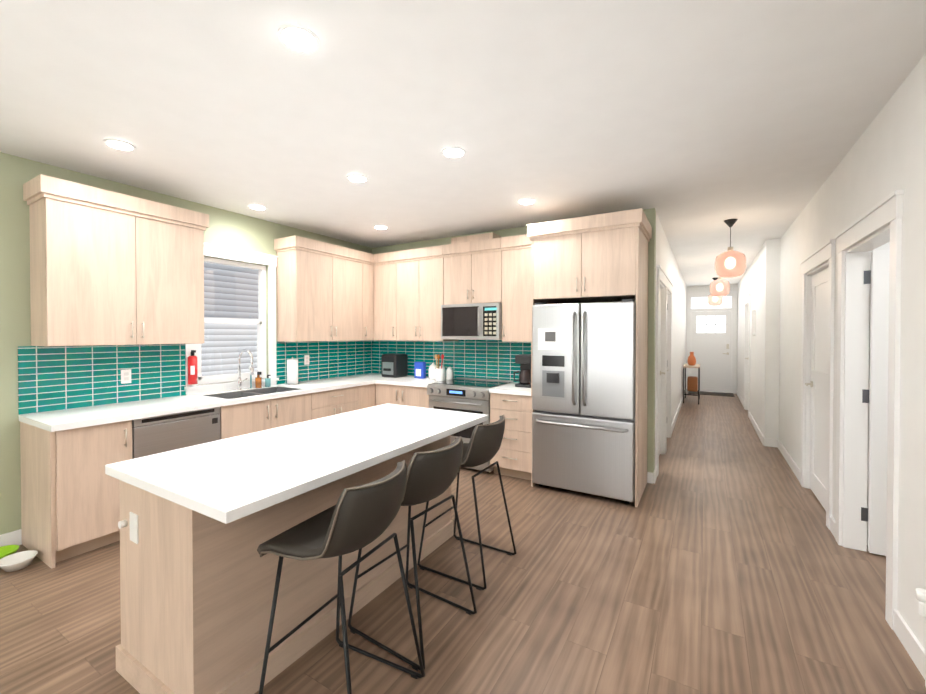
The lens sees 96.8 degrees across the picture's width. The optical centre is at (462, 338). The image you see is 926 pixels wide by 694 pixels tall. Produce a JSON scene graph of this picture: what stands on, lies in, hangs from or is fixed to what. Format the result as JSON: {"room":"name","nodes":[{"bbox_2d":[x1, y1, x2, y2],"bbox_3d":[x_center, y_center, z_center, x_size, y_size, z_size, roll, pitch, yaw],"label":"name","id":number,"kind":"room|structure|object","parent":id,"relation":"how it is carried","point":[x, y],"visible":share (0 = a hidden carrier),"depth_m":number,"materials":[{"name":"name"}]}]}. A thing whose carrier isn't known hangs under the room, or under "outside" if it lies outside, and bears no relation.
{"room":"kitchen","nodes":[
{"label":"kitchen","id":0,"kind":"room"},
{"bbox_2d":[0,152,371,534],"bbox_3d":[-3.370,0.091,2.507,0.120,2.700,8.190,0,1,31],"label":"wall","id":1,"kind":"structure","parent":0,"point":[226,228],"depth_m":2.86,"materials":[{"name":"green paint"}]},
{"bbox_2d":[18,344,185,414],"bbox_3d":[-2.820,0.287,3.313,0.008,0.477,1.065,0,1,31],"label":"backsplash","id":2,"kind":"structure","parent":1,"relation":"attached to","point":[53,378],"depth_m":3.21,"materials":[{"name":"teal tile"}]},
{"bbox_2d":[121,369,130,383],"label":"switch plates","id":3,"kind":"object","parent":2,"relation":"attached to","point":[125,374],"depth_m":3.38,"materials":[{"name":"white plastic"}]},
{"bbox_2d":[27,190,206,346],"bbox_3d":[-2.661,-0.460,3.250,0.332,1.017,1.000,0,1,31],"label":"upper cabinet","id":4,"kind":"object","parent":1,"relation":"attached to","point":[107,267],"depth_m":3.03,"materials":[{"name":"brown wood"}]},
{"bbox_2d":[187,350,197,383],"bbox_3d":[-2.481,0.262,3.772,0.084,0.310,0.076,0,1,31],"label":"fire extinguisher","id":5,"kind":"object","parent":1,"relation":"attached to","point":[192,369],"visible":0.98,"depth_m":3.75,"materials":[{"name":"red metal"}]},
{"bbox_2d":[184,243,278,394],"bbox_3d":[-2.345,-0.197,4.180,0.150,1.427,0.960,0,1,31],"label":"kitchen window","id":6,"kind":"structure","parent":1,"relation":"in","point":[260,322],"depth_m":4.29,"materials":[{"name":"white"}]},
{"bbox_2d":[276,246,362,341],"bbox_3d":[-1.677,-0.479,4.916,0.332,1.017,0.990,0,1,31],"label":"upper cabinet","id":7,"kind":"object","parent":1,"relation":"attached to","point":[320,293],"depth_m":4.65,"materials":[{"name":"brown wood"}]},
{"bbox_2d":[276,340,373,384],"bbox_3d":[-1.692,0.266,5.223,0.008,0.477,1.520,0,1,31],"label":"backsplash","id":8,"kind":"structure","parent":1,"relation":"attached to","point":[327,359],"depth_m":5.17,"materials":[{"name":"teal tile"}]},
{"bbox_2d":[304,355,308,364],"label":"switch plates","id":9,"kind":"object","parent":8,"relation":"attached to","point":[306,357],"depth_m":4.90,"materials":[{"name":"white plastic"}]},
{"bbox_2d":[363,262,374,340],"bbox_3d":[-1.374,-0.485,5.430,0.332,1.017,0.203,0,1,31],"label":"upper cabinet","id":10,"kind":"object","parent":1,"relation":"attached to","point":[368,267],"depth_m":5.35,"materials":[{"name":"brown wood"}]},
{"bbox_2d":[0,391,925,693],"bbox_3d":[1.616,1.482,4.171,7.390,0.120,16.700,0,1,31],"label":"floor","id":11,"kind":"structure","parent":0,"point":[718,559],"depth_m":2.24,"materials":[{"name":"brown wood"}]},
{"bbox_2d":[0,545,18,558],"bbox_3d":[-3.000,1.408,2.657,0.180,0.060,0.178,0,1,31],"label":"pet bowl","id":12,"kind":"object","parent":11,"relation":"on","point":[6,550],"visible":0.71,"depth_m":2.72,"materials":[{"name":"green"}]},
{"bbox_2d":[0,550,37,571],"bbox_3d":[-2.807,1.409,2.590,0.180,0.060,0.178,0,1,31],"label":"pet bowl","id":13,"kind":"object","parent":11,"relation":"on","point":[16,561],"visible":0.98,"depth_m":2.60,"materials":[{"name":"white ceramic"}]},
{"bbox_2d":[20,420,131,568],"bbox_3d":[-2.716,1.005,2.894,0.616,0.864,0.420,0,1,31],"label":"base cabinet","id":14,"kind":"object","parent":11,"relation":"on","point":[70,503],"depth_m":2.70,"materials":[{"name":"brown wood"}]},
{"bbox_2d":[132,407,219,458],"bbox_3d":[-2.429,1.001,3.326,0.577,0.861,0.608,0,1,31],"label":"dishwasher","id":15,"kind":"object","parent":11,"relation":"on","point":[159,434],"visible":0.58,"depth_m":3.14,"materials":[{"name":"silver metal"}]},
{"bbox_2d":[219,403,311,439],"bbox_3d":[-2.051,1.080,4.021,0.616,0.690,0.821,0,1,31],"label":"base cabinet","id":16,"kind":"object","parent":11,"relation":"on","point":[245,420],"depth_m":3.74,"materials":[{"name":"brown wood"}]},
{"bbox_2d":[19,373,381,431],"bbox_3d":[-1.917,0.537,4.216,0.642,0.040,3.532,0,1,31],"label":"countertop","id":17,"kind":"structure","parent":16,"relation":"on","point":[59,420],"depth_m":3.20,"materials":[{"name":"white stone"}]},
{"bbox_2d":[236,349,253,389],"bbox_3d":[-2.149,0.309,4.099,0.256,0.415,0.108,0,1,31],"label":"faucet","id":18,"kind":"object","parent":17,"relation":"on","point":[239,367],"visible":1,"depth_m":4.11,"materials":[{"name":"silver metal"}]},
{"bbox_2d":[249,366,251,388],"bbox_3d":[-2.193,0.399,4.248,0.043,0.232,0.043,0,1,19],"label":"soap bottle","id":19,"kind":"object","parent":17,"relation":"on","point":[249,366],"depth_m":4.24,"materials":[{"name":"teal"}]},
{"bbox_2d":[202,386,299,398],"bbox_3d":[-2.018,0.625,3.997,0.436,0.209,0.776,0,1,31],"label":"sink","id":20,"kind":"object","parent":17,"relation":"in","point":[248,393],"visible":0.12,"depth_m":4.08,"materials":[{"name":"metal"}]},
{"bbox_2d":[255,371,261,387],"bbox_3d":[-2.136,0.430,4.299,0.067,0.170,0.060,0,1,-5],"label":"soap bottle","id":21,"kind":"object","parent":17,"relation":"on","point":[258,381],"depth_m":4.28,"materials":[{"name":"brown glass"}]},
{"bbox_2d":[265,375,270,386],"bbox_3d":[-2.077,0.449,4.380,0.063,0.130,0.055,0,1,-5],"label":"soap bottle","id":22,"kind":"object","parent":17,"relation":"on","point":[267,380],"depth_m":4.36,"materials":[{"name":"teal glass"}]},
{"bbox_2d":[286,357,298,384],"bbox_3d":[-1.897,0.359,4.572,0.140,0.305,0.140,0,1,31],"label":"paper towel","id":23,"kind":"object","parent":17,"relation":"on","point":[292,371],"visible":1,"depth_m":4.52,"materials":[{"name":"white paper"}]},
{"bbox_2d":[381,353,407,377],"bbox_3d":[-0.910,0.352,5.398,0.260,0.300,0.295,0,1,31],"label":"air fryer","id":24,"kind":"object","parent":17,"relation":"on","point":[393,365],"visible":1,"depth_m":5.31,"materials":[{"name":"black plastic"}]},
{"bbox_2d":[116,435,452,693],"bbox_3d":[-0.797,1.011,2.389,0.632,0.862,1.782,0,1,31],"label":"kitchen island","id":25,"kind":"object","parent":11,"relation":"on","point":[199,524],"depth_m":1.69,"materials":[{"name":"brown wood"}]},
{"bbox_2d":[105,403,487,526],"bbox_3d":[-0.684,0.559,2.323,0.920,0.040,1.825,0,1,31],"label":"island countertop","id":26,"kind":"structure","parent":25,"relation":"on","point":[226,481],"depth_m":1.86,"materials":[{"name":"white stone"}]},
{"bbox_2d":[268,386,359,419],"bbox_3d":[-1.667,0.985,4.670,0.616,0.864,0.689,0,1,31],"label":"base cabinet","id":27,"kind":"object","parent":11,"relation":"on","point":[337,401],"depth_m":4.41,"materials":[{"name":"brown wood"}]},
{"bbox_2d":[257,460,424,693],"bbox_3d":[-0.477,0.982,1.652,0.494,0.937,0.469,0,1,26],"label":"stool","id":28,"kind":"object","parent":11,"relation":"on","point":[353,519],"visible":1,"depth_m":1.53,"materials":[{"name":"grey leather"}]},
{"bbox_2d":[360,383,375,408],"bbox_3d":[-1.419,0.980,5.090,0.616,0.864,0.286,0,1,31],"label":"base cabinet","id":29,"kind":"object","parent":11,"relation":"on","point":[367,392],"depth_m":4.94,"materials":[{"name":"brown wood"}]},
{"bbox_2d":[376,384,428,407],"bbox_3d":[-0.584,0.980,5.126,0.823,0.864,0.616,0,1,31],"label":"base cabinet","id":30,"kind":"object","parent":11,"relation":"on","point":[385,393],"depth_m":4.84,"materials":[{"name":"brown wood"}]},
{"bbox_2d":[375,376,445,387],"bbox_3d":[-0.565,0.527,5.090,0.762,0.040,0.652,0,1,31],"label":"countertop","id":31,"kind":"structure","parent":30,"relation":"on","point":[407,380],"depth_m":4.96,"materials":[{"name":"white stone"}]},
{"bbox_2d":[414,361,425,378],"bbox_3d":[-0.547,0.400,5.226,0.140,0.210,0.072,0,1,31],"label":"coffee bag","id":32,"kind":"object","parent":31,"relation":"on","point":[420,370],"visible":1,"depth_m":5.19,"materials":[{"name":"blue"}]},
{"bbox_2d":[429,363,436,378],"bbox_3d":[-0.376,0.405,5.161,0.112,0.200,0.110,0,1,31],"label":"canister","id":33,"kind":"object","parent":31,"relation":"on","point":[432,366],"visible":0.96,"depth_m":5.11,"materials":[{"name":"white ceramic"}]},
{"bbox_2d":[434,354,443,380],"bbox_3d":[-0.279,0.347,4.953,0.120,0.321,0.108,0,1,31],"label":"utensil crock","id":34,"kind":"object","parent":31,"relation":"on","point":[439,374],"visible":1,"depth_m":4.92,"materials":[{"name":"white ceramic"}]},
{"bbox_2d":[439,365,445,379],"bbox_3d":[-0.264,0.416,5.095,0.101,0.180,0.099,0,1,31],"label":"canister","id":35,"kind":"object","parent":31,"relation":"on","point":[444,371],"visible":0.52,"depth_m":5.07,"materials":[{"name":"white ceramic"}]},
{"bbox_2d":[446,367,452,379],"bbox_3d":[-0.165,0.427,5.037,0.090,0.160,0.088,0,1,31],"label":"canister","id":36,"kind":"object","parent":31,"relation":"on","point":[449,373],"visible":0.96,"depth_m":5.00,"materials":[{"name":"white ceramic"}]},
{"bbox_2d":[348,436,476,670],"bbox_3d":[-0.252,0.977,2.092,0.494,0.937,0.469,0,1,34],"label":"stool","id":37,"kind":"object","parent":11,"relation":"on","point":[432,474],"visible":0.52,"depth_m":1.93,"materials":[{"name":"grey leather"}]},
{"bbox_2d":[417,415,515,590],"bbox_3d":[0.031,0.971,2.651,0.494,0.937,0.469,0,1,31],"label":"stool","id":38,"kind":"object","parent":11,"relation":"on","point":[482,446],"visible":0.77,"depth_m":2.48,"materials":[{"name":"grey leather"}]},
{"bbox_2d":[427,377,512,472],"bbox_3d":[0.080,0.954,4.681,0.768,0.924,0.690,0,1,31],"label":"range","id":39,"kind":"object","parent":11,"relation":"on","point":[468,395],"visible":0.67,"depth_m":4.42,"materials":[{"name":"metal"}]},
{"bbox_2d":[490,393,530,479],"bbox_3d":[0.638,0.988,4.405,0.472,0.864,0.616,0,1,31],"label":"base cabinet","id":40,"kind":"object","parent":11,"relation":"on","point":[513,457],"depth_m":4.13,"materials":[{"name":"brown wood"}]},
{"bbox_2d":[489,382,530,395],"bbox_3d":[0.632,0.535,4.388,0.474,0.040,0.642,0,1,31],"label":"countertop","id":41,"kind":"structure","parent":40,"relation":"on","point":[510,388],"depth_m":4.18,"materials":[{"name":"white stone"}]},
{"bbox_2d":[514,354,530,387],"bbox_3d":[0.679,0.343,4.427,0.197,0.340,0.230,0,1,31],"label":"coffee maker","id":42,"kind":"object","parent":41,"relation":"on","point":[524,362],"visible":0.71,"depth_m":4.34,"materials":[{"name":"black plastic"}]},
{"bbox_2d":[532,299,635,503],"bbox_3d":[1.206,0.542,3.951,0.903,1.764,0.778,0,1,31],"label":"fridge","id":43,"kind":"object","parent":11,"relation":"on","point":[583,392],"visible":0.98,"depth_m":3.64,"materials":[{"name":"grey metal"}]},
{"bbox_2d":[683,364,699,404],"bbox_3d":[5.004,0.973,8.988,0.300,0.790,0.850,0,1,31],"label":"console table","id":44,"kind":"object","parent":11,"relation":"on","point":[685,366],"visible":0.96,"depth_m":8.70,"materials":[{"name":"beige"}]},
{"bbox_2d":[687,352,695,365],"bbox_3d":[4.949,0.433,8.888,0.170,0.290,0.203,0,1,31],"label":"vase","id":45,"kind":"object","parent":44,"relation":"on","point":[691,360],"visible":0.96,"depth_m":8.82,"materials":[{"name":"orange ceramic"}]},
{"bbox_2d":[687,376,697,391],"bbox_3d":[5.107,1.006,9.142,0.200,0.320,0.220,0,1,31],"label":"bag","id":46,"kind":"object","parent":44,"relation":"on","point":[692,383],"visible":1,"depth_m":9.05,"materials":[{"name":"brown leather"}]},
{"bbox_2d":[688,391,734,396],"bbox_3d":[6.086,1.349,10.101,0.955,0.012,0.620,0,1,31],"label":"door mat","id":47,"kind":"object","parent":11,"relation":"on","point":[715,393],"visible":0.79,"depth_m":10.06,"materials":[{"name":"grey"}]},
{"bbox_2d":[0,0,925,286],"bbox_3d":[1.616,-1.337,4.139,7.390,0.120,16.700,0,1,31],"label":"ceiling","id":48,"kind":"structure","parent":0,"point":[694,122],"depth_m":2.21,"materials":[{"name":"white paint"}]},
{"bbox_2d":[103,139,135,150],"bbox_3d":[-2.230,-1.257,2.672,0.163,0.007,0.163,0,1,-14],"label":"recessed light","id":49,"kind":"object","parent":48,"relation":"in","point":[116,144],"depth_m":2.67,"materials":[{"name":"white"}]},
{"bbox_2d":[248,204,266,209],"bbox_3d":[-1.990,-1.272,3.982,0.163,0.007,0.163,0,1,-14],"label":"recessed light","id":50,"kind":"object","parent":48,"relation":"in","point":[253,206],"depth_m":3.97,"materials":[{"name":"white"}]},
{"bbox_2d":[277,24,319,53],"bbox_3d":[-0.683,-1.246,1.712,0.163,0.007,0.163,0,1,-14],"label":"recessed light","id":51,"kind":"object","parent":48,"relation":"in","point":[298,38],"depth_m":1.70,"materials":[{"name":"white"}]},
{"bbox_2d":[347,174,367,182],"bbox_3d":[-0.834,-1.263,3.247,0.163,0.007,0.163,0,1,-14],"label":"recessed light","id":52,"kind":"object","parent":48,"relation":"in","point":[357,178],"depth_m":3.23,"materials":[{"name":"white"}]},
{"bbox_2d":[374,225,387,229],"bbox_3d":[-0.947,-1.280,4.736,0.163,0.007,0.163,0,1,-14],"label":"recessed light","id":53,"kind":"object","parent":48,"relation":"in","point":[380,227],"depth_m":4.72,"materials":[{"name":"white"}]},
{"bbox_2d":[441,147,465,157],"bbox_3d":[-0.064,-1.258,2.781,0.163,0.007,0.163,0,1,-14],"label":"recessed light","id":54,"kind":"object","parent":48,"relation":"in","point":[450,152],"depth_m":2.77,"materials":[{"name":"white"}]},
{"bbox_2d":[518,199,535,204],"bbox_3d":[0.594,-1.270,3.815,0.163,0.007,0.163,0,1,-14],"label":"recessed light","id":55,"kind":"object","parent":48,"relation":"in","point":[523,201],"depth_m":3.80,"materials":[{"name":"white"}]},
{"bbox_2d":[708,277,722,305],"bbox_3d":[5.514,-1.019,8.983,0.286,0.615,0.286,0,1,31],"label":"pendant light","id":56,"kind":"object","parent":48,"relation":"hanging from","point":[715,301],"visible":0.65,"depth_m":8.90,"materials":[{"name":"orange glass"}]},
{"bbox_2d":[710,277,729,296],"bbox_3d":[4.209,-0.994,6.735,0.286,0.615,0.286,0,1,31],"label":"pendant light","id":57,"kind":"object","parent":48,"relation":"hanging from","point":[719,286],"visible":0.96,"depth_m":6.64,"materials":[{"name":"orange glass"}]},
{"bbox_2d":[715,219,745,277],"bbox_3d":[2.888,-0.968,4.438,0.286,0.615,0.286,0,1,31],"label":"pendant light","id":58,"kind":"object","parent":48,"relation":"hanging from","point":[730,263],"visible":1,"depth_m":4.35,"materials":[{"name":"orange glass"}]},
{"bbox_2d":[372,208,655,472],"bbox_3d":[0.318,0.063,5.015,3.680,2.700,0.120,0,1,31],"label":"wall","id":59,"kind":"structure","parent":0,"point":[650,214],"depth_m":4.05,"materials":[{"name":"paint"}]},
{"bbox_2d":[375,258,394,340],"bbox_3d":[-0.928,-0.485,5.478,0.374,1.017,0.332,0,1,31],"label":"upper cabinet","id":60,"kind":"object","parent":59,"relation":"attached to","point":[384,271],"depth_m":5.33,"materials":[{"name":"brown wood"}]},
{"bbox_2d":[395,254,457,340],"bbox_3d":[-0.457,-0.482,5.200,0.720,1.017,0.332,0,1,31],"label":"upper cabinet","id":61,"kind":"object","parent":59,"relation":"attached to","point":[418,281],"depth_m":5.06,"materials":[{"name":"brown wood"}]},
{"bbox_2d":[374,340,530,382],"bbox_3d":[-0.150,0.255,5.217,2.668,0.499,0.009,0,1,31],"label":"backsplash","id":62,"kind":"structure","parent":59,"relation":"attached to","point":[482,359],"depth_m":5.11,"materials":[{"name":"teal tile"}]},
{"bbox_2d":[443,246,502,304],"bbox_3d":[0.180,-0.693,4.821,0.754,0.587,0.332,0,1,31],"label":"upper cabinet","id":63,"kind":"object","parent":59,"relation":"attached to","point":[469,276],"depth_m":4.66,"materials":[{"name":"brown wood"}]},
{"bbox_2d":[441,302,501,339],"bbox_3d":[0.148,-0.192,4.774,0.750,0.405,0.439,0,1,31],"label":"microwave","id":64,"kind":"object","parent":63,"relation":"attached to","point":[478,321],"visible":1,"depth_m":4.60,"materials":[{"name":"metal"}]},
{"bbox_2d":[499,242,546,341],"bbox_3d":[0.711,-0.475,4.510,0.473,1.017,0.332,0,1,31],"label":"upper cabinet","id":65,"kind":"object","parent":59,"relation":"attached to","point":[517,305],"depth_m":4.40,"materials":[{"name":"brown wood"}]},
{"bbox_2d":[531,222,646,303],"bbox_3d":[1.239,-0.676,3.993,0.915,0.602,0.681,0,1,31],"label":"upper cabinet","id":66,"kind":"object","parent":59,"relation":"attached to","point":[591,264],"depth_m":3.69,"materials":[{"name":"brown wood"}]},
{"bbox_2d":[655,212,686,466],"bbox_3d":[3.816,0.036,7.437,0.120,2.700,7.610,0,1,31],"label":"wall","id":67,"kind":"structure","parent":0,"point":[666,260],"depth_m":6.74,"materials":[{"name":"white paint"}]},
{"bbox_2d":[659,288,664,454],"bbox_3d":[2.221,0.402,4.669,0.103,2.006,0.784,0,1,31],"label":"door","id":68,"kind":"structure","parent":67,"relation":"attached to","point":[660,372],"depth_m":4.94,"materials":[{"name":"white"}]},
{"bbox_2d":[656,265,672,475],"bbox_3d":[2.448,0.327,5.090,0.153,2.170,1.964,0,1,31],"label":"door frame","id":69,"kind":"structure","parent":67,"relation":"attached to","point":[663,282],"depth_m":5.01,"materials":[{"name":"white"}]},
{"bbox_2d":[686,284,737,388],"bbox_3d":[6.376,0.002,10.414,1.500,2.700,0.120,0,1,31],"label":"wall","id":70,"kind":"structure","parent":0,"point":[698,289],"depth_m":10.43,"materials":[{"name":"white paint"}]},
{"bbox_2d":[691,297,731,392],"bbox_3d":[6.285,0.141,10.424,0.875,2.398,0.109,0,1,31],"label":"front door","id":71,"kind":"structure","parent":70,"relation":"in","point":[712,353],"depth_m":10.41,"materials":[{"name":"white"}]},
{"bbox_2d":[686,291,737,392],"bbox_3d":[6.298,0.087,10.447,1.109,2.530,0.144,0,1,31],"label":"door frame","id":72,"kind":"structure","parent":70,"relation":"attached to","point":[733,294],"depth_m":10.21,"materials":[{"name":"white"}]},
{"bbox_2d":[737,243,764,435],"bbox_3d":[5.442,0.032,7.772,0.120,2.700,5.380,0,1,31],"label":"wall","id":73,"kind":"structure","parent":0,"point":[752,281],"depth_m":6.50,"materials":[{"name":"white paint"}]},
{"bbox_2d":[0,389,925,678],"bbox_3d":[0.743,1.366,4.511,4.939,0.105,15.800,0,1,31],"label":"baseboard","id":74,"kind":"structure","parent":73,"relation":"attached to","point":[910,641],"depth_m":2.82,"materials":[{"name":"white wood"}]},
{"bbox_2d":[745,314,748,358],"bbox_3d":[5.303,0.369,7.611,0.103,2.006,0.784,0,1,31],"label":"door","id":75,"kind":"structure","parent":73,"relation":"in","point":[748,333],"depth_m":7.91,"materials":[{"name":"white"}]},
{"bbox_2d":[744,294,750,417],"bbox_3d":[5.324,0.299,7.606,0.153,2.170,1.024,0,1,31],"label":"door frame","id":76,"kind":"structure","parent":73,"relation":"attached to","point":[747,300],"depth_m":7.95,"materials":[{"name":"white"}]},
{"bbox_2d":[750,310,755,334],"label":"picture","id":77,"kind":"object","parent":73,"relation":"attached to","point":[753,312],"depth_m":6.43,"materials":[{"name":"white plastic"}]},
{"bbox_2d":[764,238,780,445],"bbox_3d":[4.057,0.059,5.396,0.150,2.700,0.120,0,1,31],"label":"wall jog","id":78,"kind":"object","parent":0,"point":[772,336],"visible":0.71,"depth_m":5.35,"materials":[{"name":"white paint"}]},
{"bbox_2d":[779,54,925,649],"bbox_3d":[1.523,0.110,0.842,0.120,2.700,10.300,0,1,31],"label":"wall","id":79,"kind":"structure","parent":0,"point":[884,157],"depth_m":2.01,"materials":[{"name":"white paint"}]},
{"bbox_2d":[800,240,831,526],"bbox_3d":[3.078,0.345,3.510,0.153,2.170,1.124,0,1,31],"label":"door frame","id":80,"kind":"structure","parent":79,"relation":"attached to","point":[820,259],"depth_m":3.90,"materials":[{"name":"white wood"}]},
{"bbox_2d":[805,267,828,510],"bbox_3d":[3.057,0.415,3.514,0.103,2.006,0.884,0,1,31],"label":"door","id":81,"kind":"structure","parent":79,"relation":"in","point":[818,386],"depth_m":3.62,"materials":[{"name":"white wood"}]},
{"bbox_2d":[828,189,903,629],"bbox_3d":[2.448,0.357,2.444,0.153,2.170,1.079,0,1,31],"label":"door frame","id":82,"kind":"structure","parent":79,"relation":"attached to","point":[859,239],"depth_m":2.78,"materials":[{"name":"white wood"}]},
{"bbox_2d":[861,249,889,555],"bbox_3d":[3.050,0.425,2.532,0.854,2.008,0.068,0,1,31],"label":"door","id":83,"kind":"structure","parent":79,"relation":"in","point":[875,397],"depth_m":2.71,"materials":[{"name":"white wood"}]},
{"bbox_2d":[915,588,925,616],"label":"switch plates","id":84,"kind":"object","parent":79,"relation":"attached to","point":[919,597],"depth_m":1.72,"materials":[{"name":"white plastic"}]},
{"bbox_2d":[925,655,925,686],"bbox_3d":[1.847,1.349,1.554,0.032,0.204,0.350,0,1,31],"label":"air vent","id":85,"kind":"object","parent":79,"relation":"in","point":[925,670],"visible":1,"depth_m":1.71,"materials":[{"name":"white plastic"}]},
{"bbox_2d":[867,242,889,544],"bbox_3d":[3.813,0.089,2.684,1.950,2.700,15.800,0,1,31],"label":"door frame","id":86,"kind":"structure","parent":0,"point":[886,246],"depth_m":2.84,"materials":[{"name":"white wood"}]},
{"label":"outside","id":87,"kind":"structure","parent":0,"visible":0},
{"bbox_2d":[201,262,257,375],"bbox_3d":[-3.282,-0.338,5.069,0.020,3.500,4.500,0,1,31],"label":"window blinds","id":88,"kind":"object","parent":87,"point":[225,281],"depth_m":5.40,"materials":[{"name":"white plastic"}]},
{"bbox_2d":[691,296,730,332],"bbox_3d":[6.605,-0.152,10.800,2.260,3.000,0.020,0,1,31],"label":"window","id":89,"kind":"structure","parent":87,"point":[704,300],"depth_m":10.85,"materials":[{"name":"white glass"}]}
]}

